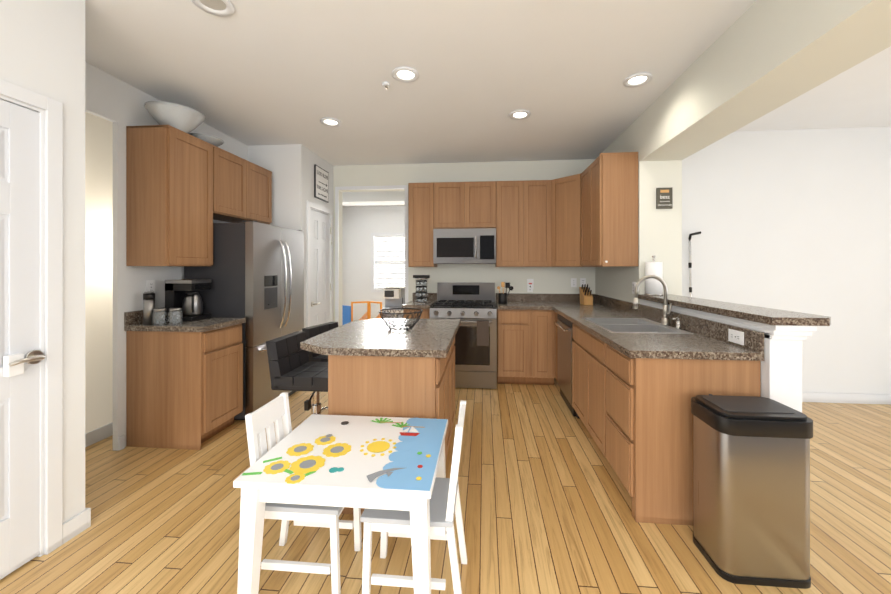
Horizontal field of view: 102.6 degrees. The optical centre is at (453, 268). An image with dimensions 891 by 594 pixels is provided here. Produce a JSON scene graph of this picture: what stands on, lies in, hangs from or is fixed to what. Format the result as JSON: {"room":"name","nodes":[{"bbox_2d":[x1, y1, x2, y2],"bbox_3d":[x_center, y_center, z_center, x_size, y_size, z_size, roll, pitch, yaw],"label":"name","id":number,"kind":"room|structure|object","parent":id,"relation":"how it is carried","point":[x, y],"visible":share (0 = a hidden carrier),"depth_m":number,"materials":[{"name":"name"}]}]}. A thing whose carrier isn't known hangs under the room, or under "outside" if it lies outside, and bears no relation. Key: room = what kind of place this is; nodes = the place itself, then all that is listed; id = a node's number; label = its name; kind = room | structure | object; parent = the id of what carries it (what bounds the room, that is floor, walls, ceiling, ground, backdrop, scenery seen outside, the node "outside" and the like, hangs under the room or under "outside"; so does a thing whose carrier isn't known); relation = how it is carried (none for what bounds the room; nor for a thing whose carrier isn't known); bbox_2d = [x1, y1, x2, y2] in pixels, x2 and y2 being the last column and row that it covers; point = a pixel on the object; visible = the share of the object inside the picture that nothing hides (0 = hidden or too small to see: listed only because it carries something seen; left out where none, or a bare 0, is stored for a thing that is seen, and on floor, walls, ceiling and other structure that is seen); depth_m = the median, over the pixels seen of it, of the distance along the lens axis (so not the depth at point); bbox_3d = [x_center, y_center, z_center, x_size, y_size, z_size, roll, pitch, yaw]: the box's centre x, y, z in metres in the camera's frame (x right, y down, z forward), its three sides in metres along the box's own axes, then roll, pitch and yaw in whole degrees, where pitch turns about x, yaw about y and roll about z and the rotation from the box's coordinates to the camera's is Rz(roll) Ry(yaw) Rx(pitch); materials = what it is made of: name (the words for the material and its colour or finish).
{"room":"kitchen","nodes":[
{"label":"kitchen","id":0,"kind":"room"},
{"bbox_2d":[0,0,84,554],"bbox_3d":[-2.471,-0.027,-0.315,0.755,2.743,4.405,0,0,5],"label":"wall","id":1,"kind":"structure","parent":0,"point":[42,47],"depth_m":1.77,"materials":[{"name":"paint"}]},
{"bbox_2d":[0,99,44,579],"bbox_3d":[-1.941,0.305,1.291,0.101,2.055,0.752,0,0,5],"label":"pantry door","id":2,"kind":"structure","parent":1,"relation":"in","point":[22,355],"depth_m":1.59,"materials":[{"name":"white wood"}]},
{"bbox_2d":[0,79,62,556],"bbox_3d":[-2.005,0.271,1.294,0.136,2.147,0.896,0,0,5],"label":"door frame","id":3,"kind":"structure","parent":1,"relation":"attached to","point":[51,479],"depth_m":1.69,"materials":[{"name":"white wood"}]},
{"bbox_2d":[63,508,90,534],"bbox_3d":[-2.214,1.297,1.878,0.649,0.095,0.060,0,0,5],"label":"baseboard","id":4,"kind":"structure","parent":1,"relation":"attached to","point":[77,524],"depth_m":1.80,"materials":[{"name":"white wood"}]},
{"bbox_2d":[85,112,112,446],"bbox_3d":[-2.722,-0.027,2.314,0.359,2.743,2.000,0,0,5],"label":"wall","id":5,"kind":"structure","parent":0,"point":[98,279],"depth_m":2.78,"materials":[{"name":"white paint"}]},
{"bbox_2d":[85,62,247,450],"bbox_3d":[-2.462,-0.026,2.991,0.040,2.743,2.185,0,0,5],"label":"wall","id":6,"kind":"structure","parent":0,"point":[118,103],"depth_m":2.66,"materials":[{"name":"paint"}]},
{"bbox_2d":[146,280,154,292],"bbox_3d":[-2.446,0.155,2.887,0.008,0.115,0.070,0,0,5],"label":"outlet","id":7,"kind":"object","parent":6,"relation":"attached to","point":[150,285],"visible":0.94,"depth_m":2.88,"materials":[{"name":"white paint"}]},
{"bbox_2d":[126,125,221,265],"bbox_3d":[-2.274,-0.542,2.930,0.340,1.055,0.512,0,0,5],"label":"upper cabinet","id":8,"kind":"object","parent":6,"relation":"attached to","point":[183,190],"depth_m":2.69,"materials":[{"name":"brown wood"}]},
{"bbox_2d":[144,101,205,132],"bbox_3d":[-2.200,-1.153,2.831,0.390,0.165,0.390,0,0,5],"label":"glass bowl","id":9,"kind":"object","parent":8,"relation":"on","point":[185,119],"visible":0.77,"depth_m":2.73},
{"bbox_2d":[188,133,224,146],"bbox_3d":[-2.233,-1.113,3.205,0.300,0.085,0.300,0,0,5],"label":"glass bowl","id":10,"kind":"object","parent":8,"relation":"on","point":[215,141],"visible":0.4,"depth_m":3.13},
{"bbox_2d":[222,149,253,220],"bbox_3d":[-2.236,-0.777,3.365,0.340,0.585,0.487,0,0,5],"label":"upper cabinet","id":11,"kind":"object","parent":6,"relation":"attached to","point":[237,172],"depth_m":3.42,"materials":[{"name":"brown wood"}]},
{"bbox_2d":[225,164,271,223],"bbox_3d":[-2.204,-0.777,3.736,0.340,0.585,0.488,0,0,5],"label":"upper cabinet","id":12,"kind":"object","parent":6,"relation":"attached to","point":[262,176],"depth_m":3.80,"materials":[{"name":"brown wood"}]},
{"bbox_2d":[248,144,332,327],"bbox_3d":[-2.054,-0.026,4.484,0.755,2.743,0.860,0,0,5],"label":"wall","id":13,"kind":"structure","parent":0,"point":[290,167],"depth_m":4.05,"materials":[{"name":"paint"}]},
{"bbox_2d":[310,209,328,326],"bbox_3d":[-1.663,0.316,4.485,0.101,2.035,0.540,0,0,5],"label":"door","id":14,"kind":"structure","parent":13,"relation":"in","point":[319,267],"depth_m":4.48,"materials":[{"name":"white wood"}]},
{"bbox_2d":[307,201,332,326],"bbox_3d":[-1.718,0.282,4.490,0.153,2.127,0.694,0,0,5],"label":"door frame","id":15,"kind":"structure","parent":13,"relation":"attached to","point":[321,209],"depth_m":4.60,"materials":[{"name":"white"}]},
{"bbox_2d":[314,164,328,202],"bbox_3d":[-1.660,-1.057,4.503,0.024,0.395,0.365,0,0,5],"label":"sign","id":16,"kind":"object","parent":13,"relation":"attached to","point":[321,183],"visible":1,"depth_m":4.47,"materials":[{"name":"grey"}]},
{"bbox_2d":[342,191,404,320],"bbox_3d":[-0.742,-0.026,6.031,4.320,2.743,0.390,0,0,5],"label":"wall","id":17,"kind":"structure","parent":0,"point":[360,224],"depth_m":5.88,"materials":[{"name":"paint"}]},
{"bbox_2d":[371,233,404,291],"bbox_3d":[-1.260,-0.125,8.044,1.200,1.340,0.100,0,0,5],"label":"window blinds","id":18,"kind":"object","parent":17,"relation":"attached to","point":[389,262],"visible":0.52,"depth_m":8.04,"materials":[{"name":"white"}]},
{"bbox_2d":[0,378,890,593],"bbox_3d":[1.187,1.375,3.279,12.000,0.060,12.200,0,0,5],"label":"floor","id":19,"kind":"structure","parent":0,"point":[546,501],"depth_m":1.86,"materials":[{"name":"brown wood"}]},
{"bbox_2d":[124,307,245,449],"bbox_3d":[-2.130,0.838,2.880,0.635,1.014,0.470,0,0,5],"label":"base cabinet","id":20,"kind":"object","parent":19,"relation":"on","point":[184,384],"visible":0.9,"depth_m":2.67,"materials":[{"name":"brown wood"}]},
{"bbox_2d":[143,292,154,324],"bbox_3d":[-2.343,0.306,2.748,0.072,0.247,0.072,0,0,5],"label":"thermos","id":21,"kind":"object","parent":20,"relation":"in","point":[148,302],"visible":0.94,"depth_m":2.72,"materials":[{"name":"silver metal"}]},
{"bbox_2d":[152,308,182,324],"bbox_3d":[-2.202,0.370,2.750,0.188,0.118,0.090,0,0,-19],"label":"glass jars","id":22,"kind":"object","parent":20,"relation":"on","point":[154,322],"visible":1,"depth_m":2.75,"materials":[{"name":"clear glass"}]},
{"bbox_2d":[165,279,211,321],"bbox_3d":[-2.205,0.263,2.977,0.234,0.333,0.214,0,0,5],"label":"coffee maker","id":23,"kind":"object","parent":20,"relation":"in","point":[184,295],"visible":1,"depth_m":2.91,"materials":[{"name":"black plastic"}]},
{"bbox_2d":[184,220,303,419],"bbox_3d":[-1.994,0.463,3.573,0.732,1.764,0.875,0,0,5],"label":"refrigerator","id":24,"kind":"object","parent":19,"relation":"on","point":[254,272],"visible":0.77,"depth_m":3.17,"materials":[{"name":"grey metal"}]},
{"bbox_2d":[266,331,327,414],"bbox_3d":[-1.025,0.921,2.564,0.458,0.848,0.442,0,0,5],"label":"bar stool","id":25,"kind":"object","parent":19,"relation":"on","point":[292,367],"visible":0.5,"depth_m":2.45,"materials":[{"name":"black leather"}]},
{"bbox_2d":[245,392,361,593],"bbox_3d":[-0.653,0.977,1.597,0.407,0.735,0.292,0,0,5],"label":"chair","id":26,"kind":"object","parent":19,"relation":"on","point":[270,414],"visible":0.56,"depth_m":1.47,"materials":[{"name":"white paint"}]},
{"bbox_2d":[302,322,337,361],"bbox_3d":[-0.979,0.921,3.039,0.457,0.848,0.441,0,0,17],"label":"bar stool","id":27,"kind":"object","parent":19,"relation":"on","point":[313,331],"visible":0.04,"depth_m":2.96,"materials":[{"name":"black leather"}]},
{"bbox_2d":[233,414,447,593],"bbox_3d":[-0.419,1.062,1.584,0.735,0.565,0.605,0,0,5],"label":"table","id":28,"kind":"object","parent":19,"relation":"on","point":[385,463],"visible":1,"depth_m":1.36,"materials":[{"name":"white paint"}]},
{"bbox_2d":[342,301,381,324],"bbox_3d":[-1.675,0.975,6.394,0.812,0.740,0.311,0,0,5],"label":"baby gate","id":29,"kind":"object","parent":19,"relation":"on","point":[347,314],"visible":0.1,"depth_m":6.47,"materials":[{"name":"orange"}]},
{"bbox_2d":[300,318,460,514],"bbox_3d":[-0.420,0.888,2.481,0.867,0.914,1.148,0,0,5],"label":"kitchen island","id":30,"kind":"object","parent":19,"relation":"on","point":[377,368],"visible":0.67,"depth_m":1.95,"materials":[{"name":"brown wood"}]},
{"bbox_2d":[378,308,422,330],"bbox_3d":[-0.370,0.364,2.521,0.313,0.131,0.313,0,0,5],"label":"wire fruit basket","id":31,"kind":"object","parent":30,"relation":"on","point":[389,326],"visible":1,"depth_m":2.47,"materials":[{"name":"black metal"}]},
{"bbox_2d":[381,286,404,317],"bbox_3d":[-1.117,0.813,7.147,0.600,1.065,0.332,0,0,5],"label":"play kitchen","id":32,"kind":"object","parent":19,"relation":"on","point":[393,296],"visible":0.4,"depth_m":7.08,"materials":[{"name":"white plastic"}]},
{"bbox_2d":[360,400,466,593],"bbox_3d":[-0.149,0.977,1.523,0.407,0.735,0.292,0,0,5],"label":"chair","id":33,"kind":"object","parent":19,"relation":"on","point":[445,504],"visible":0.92,"depth_m":1.40,"materials":[{"name":"white paint"}]},
{"bbox_2d":[403,305,431,318],"bbox_3d":[-0.401,0.908,4.458,0.320,0.874,0.620,0,0,5],"label":"base cabinet","id":34,"kind":"object","parent":19,"relation":"on","point":[425,314],"depth_m":4.15,"materials":[{"name":"brown wood"}]},
{"bbox_2d":[402,301,436,308],"bbox_3d":[-0.405,0.451,4.454,0.328,0.040,0.628,0,0,5],"label":"countertop","id":35,"kind":"structure","parent":34,"relation":"on","point":[411,304],"depth_m":4.15,"materials":[{"name":"stone"}]},
{"bbox_2d":[413,275,429,303],"bbox_3d":[-0.388,0.257,4.339,0.200,0.345,0.156,0,0,5],"label":"spice rack","id":36,"kind":"object","parent":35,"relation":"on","point":[420,299],"visible":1,"depth_m":4.31,"materials":[{"name":"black metal"}]},
{"bbox_2d":[429,282,496,388],"bbox_3d":[0.135,0.768,4.309,0.750,1.155,0.822,0,0,5],"label":"range","id":37,"kind":"object","parent":19,"relation":"on","point":[472,306],"visible":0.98,"depth_m":3.96,"materials":[{"name":"silver metal"}]},
{"bbox_2d":[496,305,537,384],"bbox_3d":[0.753,0.908,4.358,0.446,0.874,0.620,0,0,5],"label":"base cabinet","id":38,"kind":"object","parent":19,"relation":"on","point":[517,329],"depth_m":4.06,"materials":[{"name":"brown wood"}]},
{"bbox_2d":[496,301,597,308],"bbox_3d":[1.161,0.451,4.318,1.265,0.040,0.628,0,0,5],"label":"countertop","id":39,"kind":"structure","parent":38,"relation":"on","point":[510,304],"depth_m":4.22,"materials":[{"name":"stone"}]},
{"bbox_2d":[497,282,512,303],"bbox_3d":[0.627,0.300,4.301,0.196,0.260,0.106,0,0,5],"label":"utensil crock","id":40,"kind":"object","parent":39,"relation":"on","point":[502,297],"visible":1,"depth_m":4.29,"materials":[{"name":"black ceramic"}]},
{"bbox_2d":[579,284,592,304],"bbox_3d":[1.568,0.310,4.205,0.100,0.239,0.248,0,0,5],"label":"knife block","id":41,"kind":"object","parent":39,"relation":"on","point":[586,297],"visible":1,"depth_m":4.15,"materials":[{"name":"brown wood"}]},
{"bbox_2d":[538,309,553,384],"bbox_3d":[1.001,0.908,4.336,0.353,0.874,0.620,0,0,5],"label":"base cabinet","id":42,"kind":"object","parent":19,"relation":"on","point":[545,317],"depth_m":4.03,"materials":[{"name":"brown wood"}]},
{"bbox_2d":[550,305,653,324],"bbox_3d":[1.395,0.451,3.516,0.658,0.040,0.929,0,0,5],"label":"countertop","id":43,"kind":"structure","parent":42,"relation":"on","point":[588,314],"depth_m":3.24,"materials":[{"name":"grey stone"}]},
{"bbox_2d":[554,313,557,379],"bbox_3d":[1.449,0.908,3.886,0.616,0.874,0.237,0,0,5],"label":"base cabinet","id":44,"kind":"object","parent":19,"relation":"on","point":[555,314],"depth_m":4.02,"materials":[{"name":"brown wood"}]},
{"bbox_2d":[553,313,576,415],"bbox_3d":[1.081,0.906,3.493,0.103,0.858,0.602,0,0,5],"label":"dishwasher","id":45,"kind":"object","parent":19,"relation":"on","point":[565,339],"visible":0.73,"depth_m":3.42,"materials":[{"name":"silver metal"}]},
{"bbox_2d":[572,337,601,451],"bbox_3d":[1.337,0.995,2.724,0.636,0.700,0.880,0,0,5],"label":"base cabinet","id":46,"kind":"object","parent":19,"relation":"on","point":[586,371],"depth_m":2.70,"materials":[{"name":"brown wood"}]},
{"bbox_2d":[564,317,649,336],"bbox_3d":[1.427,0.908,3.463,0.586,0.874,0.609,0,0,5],"label":"sink","id":47,"kind":"object","parent":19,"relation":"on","point":[601,328],"depth_m":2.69,"materials":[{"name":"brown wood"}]},
{"bbox_2d":[598,341,760,525],"bbox_3d":[1.284,0.908,2.105,0.636,0.874,0.489,0,0,5],"label":"base cabinet","id":48,"kind":"object","parent":19,"relation":"on","point":[642,375],"depth_m":1.88,"materials":[{"name":"brown wood"}]},
{"bbox_2d":[598,333,763,360],"bbox_3d":[1.272,0.451,2.102,0.658,0.040,0.530,0,0,5],"label":"countertop","id":49,"kind":"structure","parent":48,"relation":"on","point":[644,346],"depth_m":1.94,"materials":[{"name":"stone"}]},
{"bbox_2d":[632,275,681,328],"bbox_3d":[1.485,0.239,2.617,0.269,0.374,0.210,0,0,5],"label":"faucet","id":50,"kind":"object","parent":49,"relation":"on","point":[665,318],"visible":0.98,"depth_m":2.68,"materials":[{"name":"silver metal"}]},
{"bbox_2d":[688,231,700,296],"bbox_3d":[2.448,0.486,3.604,0.119,1.718,0.078,0,0,5],"label":"handrail","id":51,"kind":"object","parent":19,"relation":"on","point":[690,266],"visible":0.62,"depth_m":3.62,"materials":[{"name":"black metal"}]},
{"bbox_2d":[691,394,812,588],"bbox_3d":[1.352,0.985,1.641,0.385,0.720,0.283,0,0,5],"label":"trash can","id":52,"kind":"object","parent":19,"relation":"on","point":[751,481],"visible":1,"depth_m":1.52,"materials":[{"name":"silver metal"}]},
{"bbox_2d":[333,159,594,325],"bbox_3d":[0.221,-0.026,4.783,3.965,2.743,0.130,0,0,5],"label":"wall","id":53,"kind":"structure","parent":0,"point":[552,280],"depth_m":4.71,"materials":[{"name":"paint"}]},
{"bbox_2d":[335,185,407,326],"bbox_3d":[-1.108,0.118,4.827,1.010,2.455,0.012,0,0,5],"label":"trim","id":54,"kind":"structure","parent":53,"relation":"attached to","point":[405,187],"depth_m":4.85,"materials":[{"name":"white"}]},
{"bbox_2d":[414,293,593,300],"bbox_3d":[0.637,0.381,4.668,2.368,0.100,0.021,0,0,5],"label":"backsplash","id":55,"kind":"structure","parent":53,"relation":"attached to","point":[430,296],"depth_m":4.62,"materials":[{"name":"stone"}]},
{"bbox_2d":[408,152,637,266],"bbox_3d":[0.586,-0.543,4.034,2.361,1.056,1.293,0,0,5],"label":"upper cabinet","id":56,"kind":"object","parent":53,"relation":"attached to","point":[587,216],"visible":0.98,"depth_m":4.30,"materials":[{"name":"brown wood"}]},
{"bbox_2d":[433,228,495,263],"bbox_3d":[0.150,-0.266,4.489,0.757,0.422,0.461,0,0,5],"label":"microwave","id":57,"kind":"object","parent":56,"relation":"attached to","point":[466,246],"visible":1,"depth_m":4.30,"materials":[{"name":"grey metal"}]},
{"bbox_2d":[527,279,533,291],"bbox_3d":[0.998,0.227,4.632,0.080,0.173,0.035,0,0,5],"label":"electrical outlet plate","id":58,"kind":"object","parent":53,"relation":"attached to","point":[530,282],"depth_m":4.62,"materials":[{"name":"white paint"}]},
{"bbox_2d":[571,278,576,286],"bbox_3d":[1.552,0.189,4.597,0.070,0.115,0.008,0,0,5],"label":"electrical outlet plate","id":59,"kind":"object","parent":53,"relation":"attached to","point":[573,280],"depth_m":4.60,"materials":[{"name":"white paint"}]},
{"bbox_2d":[580,278,585,286],"bbox_3d":[1.666,0.189,4.587,0.070,0.115,0.008,0,0,5],"label":"electrical outlet plate","id":60,"kind":"object","parent":53,"relation":"attached to","point":[582,280],"depth_m":4.59,"materials":[{"name":"white paint"}]},
{"bbox_2d":[85,0,890,206],"bbox_3d":[1.187,-1.438,3.279,12.000,0.080,12.200,0,0,5],"label":"ceiling","id":61,"kind":"structure","parent":0,"point":[264,72],"depth_m":2.52,"materials":[{"name":"paint"}]},
{"bbox_2d":[191,0,233,16],"bbox_3d":[-1.263,-1.392,1.870,0.195,0.012,0.195,0,0,-40],"label":"recessed light","id":62,"kind":"object","parent":61,"relation":"in","point":[222,8],"depth_m":1.90,"materials":[{"name":"white"}]},
{"bbox_2d":[320,117,340,126],"bbox_3d":[-1.170,-1.392,3.404,0.195,0.012,0.195,0,0,-40],"label":"recessed light","id":63,"kind":"object","parent":61,"relation":"in","point":[332,122],"depth_m":3.40,"materials":[{"name":"white"}]},
{"bbox_2d":[382,82,389,89],"bbox_3d":[-0.510,-1.378,2.704,0.060,0.040,0.060,0,0,5],"label":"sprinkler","id":64,"kind":"object","parent":61,"relation":"attached to","point":[385,85],"visible":0.94,"depth_m":2.69,"materials":[{"name":"white metal"}]},
{"bbox_2d":[392,67,418,82],"bbox_3d":[-0.344,-1.392,2.569,0.195,0.012,0.195,0,0,-40],"label":"recessed light","id":65,"kind":"object","parent":61,"relation":"in","point":[402,74],"depth_m":2.57,"materials":[{"name":"white"}]},
{"bbox_2d":[509,110,530,119],"bbox_3d":[0.605,-1.392,3.238,0.195,0.012,0.195,0,0,-40],"label":"recessed light","id":66,"kind":"object","parent":61,"relation":"in","point":[517,114],"depth_m":3.24,"materials":[{"name":"white"}]},
{"bbox_2d":[623,72,652,87],"bbox_3d":[1.364,-1.392,2.640,0.195,0.012,0.195,0,0,-40],"label":"recessed light","id":67,"kind":"object","parent":61,"relation":"in","point":[638,79],"depth_m":2.64,"materials":[{"name":"white"}]},
{"bbox_2d":[639,0,890,160],"bbox_3d":[1.626,-1.189,0.199,0.370,0.418,6.140,0,0,5],"label":"beam","id":68,"kind":"structure","parent":61,"relation":"attached to","point":[757,59],"depth_m":1.93,"materials":[{"name":"paint"}]},
{"bbox_2d":[574,321,597,356],"bbox_3d":[1.056,0.558,2.748,0.030,0.174,0.880,0,0,5],"label":"drawer","id":69,"kind":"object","parent":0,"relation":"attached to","point":[583,334],"depth_m":2.68,"materials":[{"name":"brown wood"}]},
{"bbox_2d":[595,117,830,412],"bbox_3d":[1.872,-0.026,3.141,0.390,2.743,2.855,0,0,5],"label":"wall","id":70,"kind":"structure","parent":0,"point":[660,234],"depth_m":3.24,"materials":[{"name":"paint"}]},
{"bbox_2d":[632,282,635,293],"bbox_3d":[1.714,0.188,3.388,0.008,0.115,0.070,0,0,5],"label":"electrical outlet plate","id":71,"kind":"object","parent":70,"relation":"attached to","point":[633,283],"depth_m":3.38,"materials":[{"name":"white paint"}]},
{"bbox_2d":[644,256,663,295],"bbox_3d":[1.779,0.065,3.167,0.150,0.348,0.150,0,0,5],"label":"paper towel holder","id":72,"kind":"object","parent":70,"relation":"on","point":[654,287],"visible":0.9,"depth_m":3.11,"materials":[{"name":"white paper"}]},
{"bbox_2d":[656,187,672,208],"bbox_3d":[1.919,-0.635,3.245,0.135,0.190,0.018,0,0,5],"label":"sign","id":73,"kind":"object","parent":70,"relation":"attached to","point":[664,198],"visible":1,"depth_m":3.24,"materials":[{"name":"grey"}]},
{"bbox_2d":[594,294,763,352],"bbox_3d":[1.687,0.379,3.183,0.020,0.104,2.756,0,0,5],"label":"backsplash","id":74,"kind":"structure","parent":70,"relation":"attached to","point":[753,339],"depth_m":2.35,"materials":[{"name":"stone"}]},
{"bbox_2d":[728,329,743,344],"bbox_3d":[1.566,0.380,1.978,0.008,0.070,0.115,0,0,5],"label":"electrical outlet plate","id":75,"kind":"object","parent":70,"relation":"attached to","point":[735,336],"depth_m":1.97,"materials":[{"name":"white paint"}]},
{"bbox_2d":[682,127,890,393],"bbox_3d":[4.669,-0.026,3.558,5.110,2.743,0.120,0,0,5],"label":"wall","id":76,"kind":"structure","parent":0,"point":[795,220],"depth_m":3.59,"materials":[{"name":"paint"}]},
{"bbox_2d":[802,392,890,404],"bbox_3d":[4.663,1.297,3.491,5.110,0.095,0.014,0,0,5],"label":"baseboard","id":77,"kind":"structure","parent":76,"relation":"attached to","point":[854,398],"depth_m":3.55,"materials":[{"name":"white wood"}]}
]}

